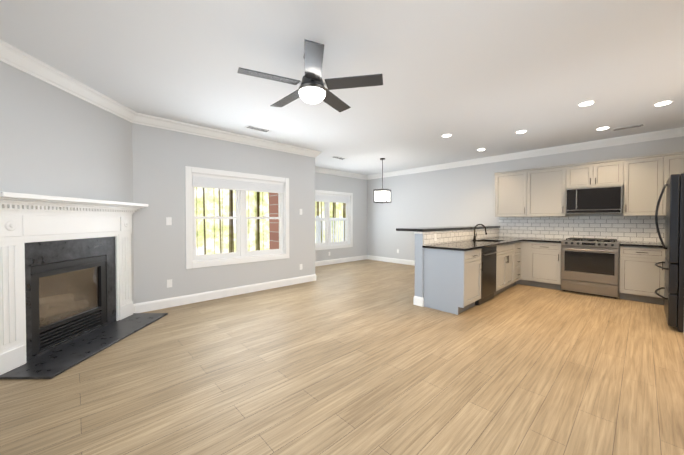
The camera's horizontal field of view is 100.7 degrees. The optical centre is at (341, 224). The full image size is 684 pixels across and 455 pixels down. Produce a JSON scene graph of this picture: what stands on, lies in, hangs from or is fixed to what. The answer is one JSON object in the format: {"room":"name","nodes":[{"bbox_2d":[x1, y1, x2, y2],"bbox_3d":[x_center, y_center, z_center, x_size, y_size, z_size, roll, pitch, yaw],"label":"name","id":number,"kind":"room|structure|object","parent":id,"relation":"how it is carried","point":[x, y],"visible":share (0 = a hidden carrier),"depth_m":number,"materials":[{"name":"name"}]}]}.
{"room":"kitchen and living room","nodes":[
{"label":"kitchen and living room","id":0,"kind":"room"},
{"bbox_2d":[0,61,133,351],"bbox_3d":[-2.840,-0.083,0.140,5.223,2.710,5.684,-1,1,-43],"label":"wall","id":1,"kind":"structure","parent":0,"point":[55,141],"depth_m":2.85,"materials":[{"name":"grey paint"}]},
{"bbox_2d":[31,255,106,354],"bbox_3d":[-3.010,0.775,2.966,0.416,0.808,0.826,0,1,-1],"label":"gas fireplace insert","id":2,"kind":"object","parent":1,"relation":"in","point":[58,318],"visible":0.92,"depth_m":2.91,"materials":[{"name":"black metal"}]},
{"bbox_2d":[0,39,145,122],"bbox_3d":[-2.709,-1.375,0.075,5.041,0.125,5.420,-1,1,-43],"label":"crown molding","id":3,"kind":"structure","parent":1,"relation":"attached to","point":[13,56],"depth_m":2.79,"materials":[{"name":"white wood"}]},
{"bbox_2d":[0,192,147,374],"bbox_3d":[-2.711,0.472,3.008,0.214,1.472,1.665,0,1,-1],"label":"fireplace mantel","id":4,"kind":"object","parent":1,"relation":"attached to","point":[35,229],"visible":1,"depth_m":2.67,"materials":[{"name":"white painted wood"},{"name":"black slate"}]},
{"bbox_2d":[132,123,314,303],"bbox_3d":[-1.808,-0.156,4.905,3.270,2.710,0.150,-1,1,-43],"label":"wall","id":5,"kind":"structure","parent":0,"point":[162,158],"depth_m":4.27,"materials":[{"name":"grey paint"}]},
{"bbox_2d":[166,217,171,224],"bbox_3d":[-2.521,-0.047,4.125,0.070,0.115,0.010,-1,1,-43],"label":"switch plate","id":6,"kind":"object","parent":5,"relation":"attached to","point":[168,220],"visible":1,"depth_m":4.12,"materials":[{"name":"white plastic"}]},
{"bbox_2d":[167,279,171,287],"bbox_3d":[-2.522,0.863,4.140,0.070,0.115,0.006,-1,1,-43],"label":"electrical outlet plate","id":7,"kind":"object","parent":5,"relation":"attached to","point":[169,283],"visible":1,"depth_m":4.14,"materials":[{"name":"white plastic"}]},
{"bbox_2d":[133,274,315,312],"bbox_3d":[-1.701,1.132,4.898,3.183,0.135,0.037,-1,1,-43],"label":"baseboard","id":8,"kind":"structure","parent":5,"relation":"attached to","point":[172,302],"depth_m":4.57,"materials":[{"name":"white wood"}]},
{"bbox_2d":[135,115,320,157],"bbox_3d":[-1.631,-1.449,4.883,3.205,0.125,0.095,-1,1,-43],"label":"crown molding","id":9,"kind":"structure","parent":5,"relation":"attached to","point":[153,121],"depth_m":4.56,"materials":[{"name":"white wood"}]},
{"bbox_2d":[185,166,288,268],"bbox_3d":[-1.747,-0.112,4.951,1.824,1.554,0.168,-1,1,-43],"label":"window","id":10,"kind":"structure","parent":5,"relation":"in","point":[190,262],"depth_m":4.91,"materials":[{"name":"white wood"}]},
{"bbox_2d":[192,174,283,193],"bbox_3d":[-1.722,-0.690,4.915,1.622,0.202,0.046,-1,1,-43],"label":"window blind","id":11,"kind":"object","parent":10,"relation":"attached to","point":[211,181],"visible":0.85,"depth_m":4.81,"materials":[{"name":"white fabric"}]},
{"bbox_2d":[315,172,366,261],"bbox_3d":[-0.415,-0.206,8.181,3.550,2.710,0.150,-1,1,-43],"label":"wall","id":12,"kind":"structure","parent":0,"point":[357,187],"depth_m":8.80,"materials":[{"name":"grey paint"}]},
{"bbox_2d":[315,190,352,249],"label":"window","id":13,"kind":"structure","parent":12,"relation":"in","point":[350,225],"depth_m":8.71,"materials":[{"name":"white wood"}]},
{"bbox_2d":[315,193,349,202],"bbox_3d":[-0.383,-0.752,8.139,1.672,0.216,0.046,-1,1,-43],"label":"window blind","id":14,"kind":"object","parent":13,"relation":"attached to","point":[331,198],"visible":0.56,"depth_m":8.21,"materials":[{"name":"white fabric"}]},
{"bbox_2d":[315,255,366,266],"bbox_3d":[-0.365,1.082,8.133,3.231,0.135,0.016,-1,1,-43],"label":"baseboard","id":15,"kind":"structure","parent":12,"relation":"attached to","point":[341,260],"depth_m":8.41,"materials":[{"name":"white wood"}]},
{"bbox_2d":[315,167,367,178],"bbox_3d":[-0.370,-1.497,8.034,3.141,0.125,0.095,-1,1,-43],"label":"crown molding","id":16,"kind":"structure","parent":12,"relation":"attached to","point":[319,170],"depth_m":8.33,"materials":[{"name":"white wood"}]},
{"bbox_2d":[0,259,683,454],"bbox_3d":[-0.385,1.290,0.608,14.220,0.050,11.550,-1,1,-43],"label":"floor","id":17,"kind":"structure","parent":0,"point":[364,357],"depth_m":2.24,"materials":[{"name":"brown wood"}]},
{"bbox_2d":[0,313,167,378],"bbox_3d":[-2.578,1.217,3.044,0.478,0.019,1.560,0,1,-1],"label":"hearth slab","id":18,"kind":"object","parent":17,"relation":"on","point":[53,363],"visible":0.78,"depth_m":2.75,"materials":[{"name":"black stone"}]},
{"bbox_2d":[423,248,482,314],"bbox_3d":[1.622,0.776,4.170,0.597,0.868,0.598,-1,1,-43],"label":"base cabinet","id":19,"kind":"object","parent":17,"relation":"on","point":[452,281],"depth_m":3.95,"materials":[{"name":"grey paint"}]},
{"bbox_2d":[422,237,664,250],"bbox_3d":[3.195,0.322,4.368,3.228,0.030,2.459,-1,1,-43],"label":"countertop","id":20,"kind":"structure","parent":19,"relation":"on","point":[467,245],"depth_m":4.54,"materials":[{"name":"black stone"}]},
{"bbox_2d":[473,224,486,239],"bbox_3d":[2.569,0.140,5.244,0.120,0.306,0.252,-1,1,-43],"label":"faucet","id":21,"kind":"object","parent":20,"relation":"on","point":[474,238],"visible":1,"depth_m":5.26,"materials":[{"name":"grey metal"}]},
{"bbox_2d":[475,246,497,305],"bbox_3d":[2.086,0.772,4.577,0.626,0.864,0.640,-1,1,-43],"label":"dishwasher","id":22,"kind":"object","parent":17,"relation":"on","point":[488,274],"visible":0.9,"depth_m":4.35,"materials":[{"name":"black metal"}]},
{"bbox_2d":[480,241,522,288],"bbox_3d":[3.112,0.755,5.573,0.486,0.868,0.598,-1,1,-43],"label":"base cabinet","id":23,"kind":"object","parent":17,"relation":"on","point":[509,257],"depth_m":5.07,"materials":[{"name":"grey paint"}]},
{"bbox_2d":[523,241,526,284],"bbox_3d":[3.576,0.750,5.881,0.608,0.868,0.786,-1,1,-43],"label":"base cabinet","id":24,"kind":"object","parent":17,"relation":"on","point":[524,242],"depth_m":5.50,"materials":[{"name":"grey paint"}]},
{"bbox_2d":[527,241,561,289],"bbox_3d":[3.975,0.756,5.457,0.608,0.868,0.492,-1,1,-43],"label":"base cabinet","id":25,"kind":"object","parent":17,"relation":"on","point":[543,258],"depth_m":5.27,"materials":[{"name":"grey paint"}]},
{"bbox_2d":[561,237,620,298],"bbox_3d":[4.330,0.725,4.941,0.652,0.947,0.737,-1,1,-43],"label":"range","id":26,"kind":"object","parent":17,"relation":"on","point":[590,266],"visible":1,"depth_m":4.75,"materials":[{"name":"silver metal"}]},
{"bbox_2d":[619,246,665,304],"bbox_3d":[4.823,0.770,4.556,0.608,0.868,0.489,-1,1,-43],"label":"base cabinet","id":27,"kind":"object","parent":17,"relation":"on","point":[639,277],"depth_m":4.36,"materials":[{"name":"grey paint"}]},
{"bbox_2d":[654,172,683,331],"bbox_3d":[4.340,0.313,3.328,0.910,1.820,0.895,-1,1,-43],"label":"refrigerator","id":28,"kind":"object","parent":17,"relation":"on","point":[673,287],"visible":1,"depth_m":3.24,"materials":[{"name":"black metal"}]},
{"bbox_2d":[0,0,683,174],"bbox_3d":[-0.385,-1.470,0.565,14.220,0.050,11.550,-1,1,-43],"label":"ceiling","id":29,"kind":"structure","parent":0,"point":[491,77],"depth_m":2.63,"materials":[{"name":"white paint"}]},
{"bbox_2d":[244,125,270,132],"bbox_3d":[-1.319,-1.498,4.445,0.380,0.011,0.170,-1,1,-43],"label":"ceiling vent","id":30,"kind":"object","parent":29,"relation":"in","point":[256,128],"visible":0.96,"depth_m":4.41,"materials":[{"name":"white metal"}]},
{"bbox_2d":[237,39,382,111],"bbox_3d":[-0.281,-1.261,2.457,1.181,0.425,1.123,-1,1,-43],"label":"ceiling fan","id":31,"kind":"object","parent":29,"relation":"hanging from","point":[312,89],"visible":1,"depth_m":2.34,"materials":[{"name":"black metal"}]},
{"bbox_2d":[330,156,346,159],"bbox_3d":[-0.075,-1.530,6.523,0.380,0.011,0.170,-1,1,-43],"label":"ceiling vent","id":32,"kind":"object","parent":29,"relation":"in","point":[337,157],"visible":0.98,"depth_m":6.48,"materials":[{"name":"white metal"}]},
{"bbox_2d":[374,158,390,203],"bbox_3d":[0.946,-1.012,6.613,0.324,1.050,0.324,0,1,27],"label":"pendant chandelier","id":33,"kind":"object","parent":29,"relation":"hanging from","point":[377,195],"visible":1,"depth_m":6.58,"materials":[{"name":"white glass"}]},
{"bbox_2d":[515,130,527,133],"bbox_3d":[2.907,-1.502,4.593,0.175,0.008,0.175,-1,1,-43],"label":"recessed light","id":34,"kind":"object","parent":29,"relation":"in","point":[520,131],"visible":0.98,"depth_m":4.57,"materials":[{"name":"white"}]},
{"bbox_2d":[577,100,595,106],"bbox_3d":[3.002,-1.485,3.480,0.175,0.008,0.175,-1,1,-43],"label":"recessed light","id":35,"kind":"object","parent":29,"relation":"in","point":[586,103],"visible":0.98,"depth_m":3.47,"materials":[{"name":"white"}]},
{"bbox_2d":[595,126,609,129],"bbox_3d":[4.072,-1.500,4.423,0.175,0.008,0.175,-1,1,-43],"label":"recessed light","id":36,"kind":"object","parent":29,"relation":"in","point":[604,128],"visible":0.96,"depth_m":4.41,"materials":[{"name":"white"}]},
{"bbox_2d":[610,123,645,131],"bbox_3d":[4.416,-1.497,4.379,0.170,0.011,0.380,-1,1,-43],"label":"ceiling vent","id":37,"kind":"object","parent":29,"relation":"in","point":[628,127],"visible":0.98,"depth_m":4.36,"materials":[{"name":"white metal"}]},
{"bbox_2d":[652,100,673,105],"bbox_3d":[3.939,-1.485,3.477,0.175,0.008,0.175,-1,1,-43],"label":"recessed light","id":38,"kind":"object","parent":29,"relation":"in","point":[662,103],"visible":0.98,"depth_m":3.47,"materials":[{"name":"white"}]},
{"bbox_2d":[367,136,683,260],"bbox_3d":[3.394,-0.182,6.616,0.150,2.710,7.350,-1,1,-43],"label":"wall","id":39,"kind":"structure","parent":0,"point":[461,196],"depth_m":7.24,"materials":[{"name":"grey paint"}]},
{"bbox_2d":[367,255,414,265],"bbox_3d":[2.124,1.086,7.864,0.016,0.135,3.820,-1,1,-43],"label":"baseboard","id":40,"kind":"structure","parent":39,"relation":"attached to","point":[401,261],"depth_m":8.51,"materials":[{"name":"white wood"}]},
{"bbox_2d":[494,171,521,216],"bbox_3d":[3.646,-0.638,5.989,0.328,0.950,0.652,-1,1,-43],"label":"upper cabinet","id":41,"kind":"object","parent":39,"relation":"attached to","point":[508,184],"depth_m":5.93,"materials":[{"name":"grey paint"}]},
{"bbox_2d":[368,127,683,178],"bbox_3d":[3.253,-1.474,6.567,0.095,0.125,7.200,-1,1,-43],"label":"crown molding","id":42,"kind":"structure","parent":39,"relation":"attached to","point":[675,132],"depth_m":5.56,"materials":[{"name":"white wood"}]},
{"bbox_2d":[522,165,568,216],"bbox_3d":[4.021,-0.632,5.590,0.328,0.950,0.676,-1,1,-43],"label":"upper cabinet","id":43,"kind":"object","parent":39,"relation":"attached to","point":[540,192],"depth_m":5.48,"materials":[{"name":"grey paint"}]},
{"bbox_2d":[499,216,664,242],"bbox_3d":[4.367,0.068,5.468,0.009,0.444,2.459,-1,1,-43],"label":"tile backsplash","id":44,"kind":"structure","parent":39,"relation":"attached to","point":[631,228],"depth_m":5.27,"materials":[{"name":"white tile"}]},
{"bbox_2d":[566,159,625,188],"bbox_3d":[4.512,-0.877,5.065,0.328,0.443,0.752,-1,1,-43],"label":"upper cabinet","id":45,"kind":"object","parent":39,"relation":"attached to","point":[606,172],"depth_m":4.91,"materials":[{"name":"grey paint"}]},
{"bbox_2d":[565,185,622,214],"bbox_3d":[4.469,-0.418,5.031,0.446,0.467,0.746,-1,1,-43],"label":"microwave","id":46,"kind":"object","parent":45,"relation":"attached to","point":[600,200],"visible":1,"depth_m":4.89,"materials":[{"name":"black metal"}]},
{"bbox_2d":[623,155,657,214],"bbox_3d":[4.940,-0.617,4.614,0.328,0.950,0.493,-1,1,-43],"label":"upper cabinet","id":47,"kind":"object","parent":39,"relation":"attached to","point":[641,187],"depth_m":4.54,"materials":[{"name":"grey paint"}]},
{"bbox_2d":[654,151,683,214],"bbox_3d":[5.280,-0.611,4.253,0.328,0.950,0.731,-1,1,-43],"label":"upper cabinet","id":48,"kind":"object","parent":39,"relation":"attached to","point":[668,163],"depth_m":4.35,"materials":[{"name":"grey paint"}]},
{"bbox_3d":[-1.162,-0.181,6.495,0.150,2.710,1.280,-1,1,-43],"label":"wall","id":49,"kind":"structure","parent":0,"visible":0},
{"bbox_2d":[269,193,278,255],"bbox_3d":[-1.299,-0.176,6.490,0.054,3.900,1.459,-1,1,-43],"label":"cladding","id":50,"kind":"object","parent":49,"relation":"attached to","point":[273,226],"visible":0.02,"depth_m":6.87,"materials":[{"name":"red brick"}]},
{"bbox_3d":[2.314,0.642,5.320,3.214,1.101,0.125,-1,1,-43],"label":"wall","id":51,"kind":"structure","parent":0,"visible":0},
{"bbox_2d":[413,232,424,306],"bbox_3d":[2.308,0.640,5.314,3.230,1.106,0.158,-1,1,-43],"label":"trim","id":52,"kind":"structure","parent":51,"relation":"attached to","point":[418,300],"depth_m":4.21,"materials":[{"name":"white"}]},
{"bbox_2d":[396,226,499,231],"bbox_3d":[2.196,0.065,5.385,3.283,0.040,0.465,-1,1,-43],"label":"bar","id":53,"kind":"object","parent":51,"relation":"on","point":[423,229],"visible":1,"depth_m":4.65,"materials":[{"name":"black stone"}]},
{"bbox_2d":[424,228,498,244],"bbox_3d":[2.373,0.190,5.276,3.159,0.205,0.009,-1,1,-43],"label":"tile backsplash","id":54,"kind":"structure","parent":51,"relation":"attached to","point":[447,236],"depth_m":4.92,"materials":[{"name":"white tile"}]},
{"label":"outside","id":55,"kind":"structure","parent":0,"visible":0},
{"bbox_2d":[195,187,345,261],"bbox_3d":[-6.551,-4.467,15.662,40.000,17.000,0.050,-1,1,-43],"label":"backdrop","id":56,"kind":"structure","parent":55,"point":[214,236],"depth_m":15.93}
]}

